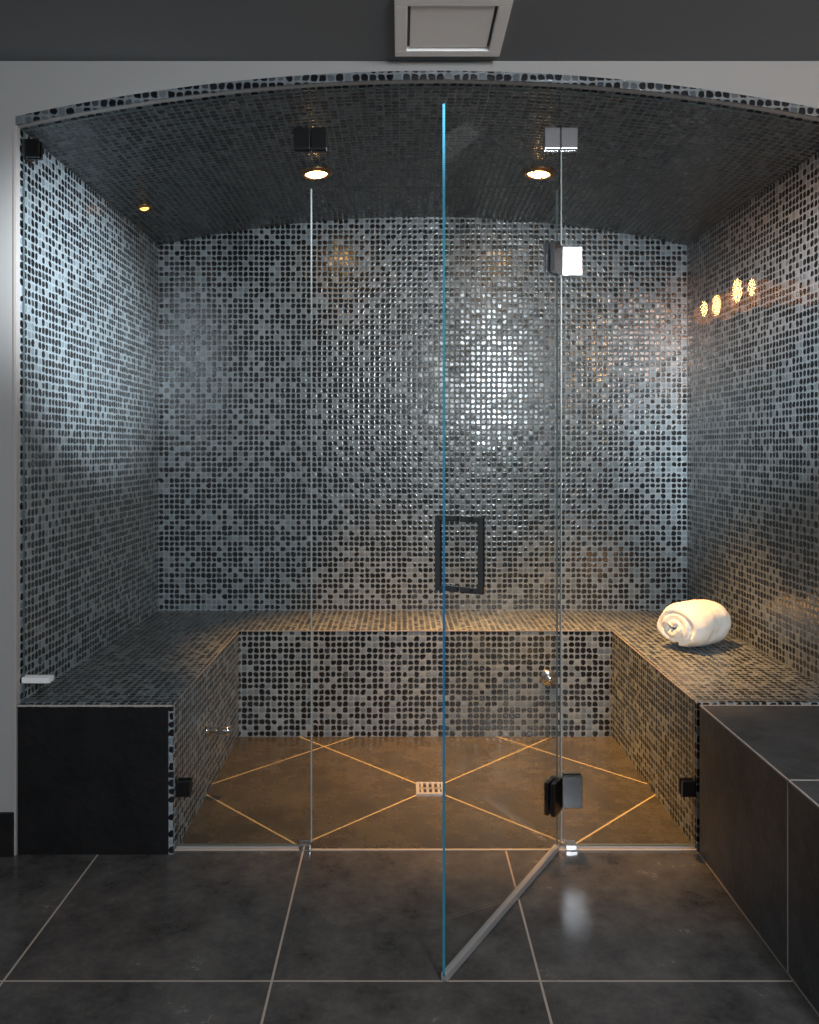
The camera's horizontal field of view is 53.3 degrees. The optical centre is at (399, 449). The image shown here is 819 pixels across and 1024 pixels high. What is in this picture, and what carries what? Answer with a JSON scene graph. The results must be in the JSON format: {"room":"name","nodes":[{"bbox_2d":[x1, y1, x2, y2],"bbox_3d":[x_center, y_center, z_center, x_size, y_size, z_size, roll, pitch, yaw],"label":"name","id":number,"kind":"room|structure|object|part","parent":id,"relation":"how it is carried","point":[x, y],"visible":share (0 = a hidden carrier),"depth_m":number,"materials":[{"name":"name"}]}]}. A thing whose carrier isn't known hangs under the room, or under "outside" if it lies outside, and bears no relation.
{"room":"spa","nodes":[
{"label":"spa","id":0,"kind":"room"},
{"bbox_2d":[20,129,158,702],"bbox_3d":[-1.215,0.030,3.219,0.100,2.400,1.438,0,0,0],"label":"wall","id":1,"kind":"structure","parent":0,"point":[92,276],"depth_m":3.01,"materials":[{"name":"tile"}]},
{"bbox_2d":[0,737,818,1023],"bbox_3d":[0.110,1.260,1.469,4.800,0.060,5.138,0,0,0],"label":"floor","id":2,"kind":"structure","parent":0,"point":[180,937],"depth_m":2.17,"materials":[{"name":"tile"}]},
{"bbox_2d":[22,91,311,850],"bbox_3d":[-0.716,0.061,2.520,0.890,2.337,0.034,0,0,0],"label":"glass panel","id":3,"kind":"object","parent":2,"relation":"on","point":[32,149],"visible":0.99,"depth_m":2.52,"materials":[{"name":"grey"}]},
{"bbox_2d":[17,611,818,854],"bbox_3d":[0.110,1.002,3.206,2.544,0.456,1.458,0,0,0],"label":"tiled bench","id":4,"kind":"object","parent":2,"relation":"on","point":[96,777],"visible":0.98,"depth_m":3.22,"materials":[{"name":"tile"}]},
{"bbox_3d":[-0.933,1.006,2.490,0.458,0.449,0.020,0,0,0],"label":"panel","id":5,"kind":"part","parent":4,"relation":"part of","materials":[{"name":"stone"}]},
{"bbox_3d":[-0.926,0.776,2.478,0.472,0.005,0.004,0,0,0],"label":"edge trim","id":6,"kind":"part","parent":4,"relation":"part of","materials":[{"name":"grey metal"}]},
{"bbox_2d":[206,723,230,737],"bbox_3d":[-0.648,1.004,2.920,0.082,0.052,0.052,0,0,0],"label":"steam nozzle","id":7,"kind":"object","parent":4,"relation":"attached to","point":[224,730],"visible":1,"depth_m":2.91,"materials":[{"name":"silver metal"}]},
{"bbox_3d":[-0.645,1.004,2.920,0.076,0.032,0.032,0,0,0],"label":"spout","id":8,"kind":"part","parent":7,"relation":"part of","materials":[{"name":"silver metal"}]},
{"bbox_3d":[0.110,0.790,3.218,2.544,0.030,1.434,0,0,0],"label":"seat","id":9,"kind":"part","parent":4,"relation":"part of","materials":[{"name":"tile"}]},
{"bbox_3d":[0.110,0.776,3.002,1.604,0.004,1.001,0,0,0],"label":"edge trim","id":10,"kind":"part","parent":4,"relation":"part of","materials":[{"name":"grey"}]},
{"bbox_2d":[540,670,555,685],"bbox_3d":[0.635,0.975,3.477,0.068,0.068,0.042,0,0,0],"label":"steam nozzle","id":11,"kind":"object","parent":4,"relation":"attached to","point":[548,677],"visible":0.99,"depth_m":3.49,"materials":[{"name":"silver metal"}]},
{"bbox_3d":[0.635,0.975,3.473,0.036,0.036,0.034,0,0,0],"label":"spout","id":12,"kind":"part","parent":11,"relation":"part of","materials":[{"name":"silver metal"}]},
{"bbox_2d":[657,599,730,646],"bbox_3d":[1.171,0.684,3.224,0.288,0.180,0.196,0,0,-36],"label":"rolled towel","id":13,"kind":"object","parent":4,"relation":"on","point":[691,623],"visible":1,"depth_m":3.15,"materials":[{"name":"white fabric"}]},
{"bbox_2d":[416,782,442,794],"bbox_3d":[0.110,1.228,2.960,0.104,0.005,0.104,0,0,0],"label":"floor drain","id":14,"kind":"object","parent":2,"relation":"on","point":[422,788],"visible":0.91,"depth_m":2.96,"materials":[{"name":"silver metal"}]},
{"bbox_2d":[175,849,696,850],"bbox_3d":[0.110,1.228,2.508,1.600,0.003,0.008,0,0,0],"label":"trim","id":15,"kind":"structure","parent":2,"relation":"on","point":[175,849],"depth_m":2.50,"materials":[{"name":"grey metal"}]},
{"bbox_2d":[435,104,561,981],"bbox_3d":[0.295,0.214,2.200,0.128,2.028,0.738,0,0,32],"label":"shower door","id":16,"kind":"structure","parent":2,"relation":"on","point":[553,250],"depth_m":2.01,"materials":[{"name":"clear glass"}]},
{"bbox_3d":[0.114,0.249,1.970,0.061,0.182,0.013,0,0,32],"label":"handle","id":17,"kind":"part","parent":16,"relation":"part of","materials":[{"name":"black metal"}]},
{"bbox_3d":[0.171,0.249,1.934,0.061,0.182,0.013,0,0,32],"label":"handle","id":18,"kind":"part","parent":16,"relation":"part of","materials":[{"name":"black metal"}]},
{"bbox_2d":[559,91,818,850],"bbox_3d":[0.938,0.061,2.520,0.887,2.338,0.034,0,0,0],"label":"glass panel","id":19,"kind":"object","parent":2,"relation":"on","point":[571,255],"visible":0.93,"depth_m":2.51,"materials":[{"name":"grey"}]},
{"bbox_3d":[0.529,-0.580,2.520,0.062,0.090,0.034,0,0,0],"label":"hinge plate","id":20,"kind":"part","parent":19,"relation":"part of","materials":[{"name":"silver metal"}]},
{"bbox_3d":[0.529,1.051,2.520,0.062,0.098,0.034,0,0,0],"label":"hinge plate","id":21,"kind":"part","parent":19,"relation":"part of","materials":[{"name":"silver metal"}]},
{"bbox_2d":[699,705,818,1015],"bbox_3d":[1.260,1.002,1.884,0.701,0.456,1.190,0,0,0],"label":"ledge","id":22,"kind":"object","parent":2,"relation":"on","point":[759,764],"visible":1,"depth_m":2.08,"materials":[{"name":"grey tile"}]},
{"bbox_2d":[0,0,818,60],"bbox_3d":[0.110,-1.207,0.700,4.800,0.050,3.600,0,0,0],"label":"ceiling","id":23,"kind":"structure","parent":0,"point":[30,30],"depth_m":2.31,"materials":[{"name":"grey paint"}]},
{"bbox_2d":[394,0,512,56],"bbox_3d":[0.140,-1.174,2.265,0.310,0.016,0.310,0,0,0],"label":"ceiling vent","id":24,"kind":"object","parent":23,"relation":"in","point":[438,28],"visible":1,"depth_m":2.26,"materials":[{"name":"white plastic"}]},
{"bbox_3d":[0.140,-1.177,2.265,0.224,0.010,0.224,0,0,0],"label":"panel","id":25,"kind":"part","parent":24,"relation":"part of","materials":[{"name":"white plastic"}]},
{"bbox_2d":[0,61,818,853],"bbox_3d":[0.110,0.024,2.490,4.800,2.412,0.020,0,0,0],"label":"wall","id":26,"kind":"structure","parent":0,"point":[26,87],"depth_m":2.48,"materials":[{"name":"grey paint"}]},
{"bbox_2d":[0,812,13,856],"bbox_3d":[-1.730,1.165,2.473,1.119,0.130,0.014,0,0,0],"label":"baseboard","id":27,"kind":"structure","parent":26,"relation":"attached to","point":[6,818],"depth_m":2.47,"materials":[{"name":"stone"}]},
{"bbox_2d":[13,125,16,854],"bbox_3d":[-1.169,0.122,2.478,0.008,2.216,0.004,0,0,0],"label":"trim","id":28,"kind":"structure","parent":26,"relation":"attached to","point":[14,126],"depth_m":2.48,"materials":[{"name":"grey"}]},
{"bbox_2d":[16,71,818,124],"bbox_3d":[0.110,-1.068,2.477,2.550,0.164,0.006,0,0,0],"label":"trim","id":29,"kind":"structure","parent":26,"relation":"attached to","point":[383,75],"depth_m":2.47,"materials":[{"name":"tile"}]},
{"bbox_2d":[20,83,818,245],"bbox_3d":[0.110,-1.070,3.219,2.550,0.168,1.438,0,0,0],"label":"vault","id":30,"kind":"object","parent":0,"point":[659,170],"visible":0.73,"depth_m":2.99,"materials":[{"name":"tile"}]},
{"bbox_2d":[136,204,151,210],"bbox_3d":[-1.060,-1.004,3.380,0.064,0.024,0.064,0,0,29],"label":"recessed light","id":31,"kind":"object","parent":30,"relation":"attached to","point":[143,207],"visible":1,"depth_m":3.37,"materials":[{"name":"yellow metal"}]},
{"bbox_2d":[299,167,332,179],"bbox_3d":[-0.335,-1.103,3.260,0.135,0.023,0.136,0,0,-6],"label":"recessed light","id":32,"kind":"object","parent":30,"relation":"attached to","point":[312,173],"visible":1,"depth_m":3.24,"materials":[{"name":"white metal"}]},
{"bbox_2d":[311,87,559,187],"bbox_3d":[0.110,-0.966,2.520,0.765,0.308,0.034,0,0,0],"label":"glass panel","id":33,"kind":"object","parent":30,"relation":"attached to","point":[319,135],"visible":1,"depth_m":2.52,"materials":[{"name":"grey"}]},
{"bbox_2d":[522,167,555,179],"bbox_3d":[0.555,-1.103,3.260,0.135,0.023,0.136,0,0,-6],"label":"recessed light","id":34,"kind":"object","parent":30,"relation":"attached to","point":[546,173],"visible":0.93,"depth_m":3.24,"materials":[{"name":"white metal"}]},
{"bbox_2d":[159,217,686,610],"bbox_3d":[0.110,0.020,3.988,2.750,2.420,0.100,0,0,0],"label":"wall","id":35,"kind":"structure","parent":0,"point":[235,307],"depth_m":3.94,"materials":[{"name":"tile"}]},
{"bbox_2d":[687,152,818,684],"bbox_3d":[1.435,0.030,3.219,0.100,2.400,1.438,0,0,0],"label":"wall","id":36,"kind":"structure","parent":0,"point":[753,276],"depth_m":3.14,"materials":[{"name":"tile"}]}
]}

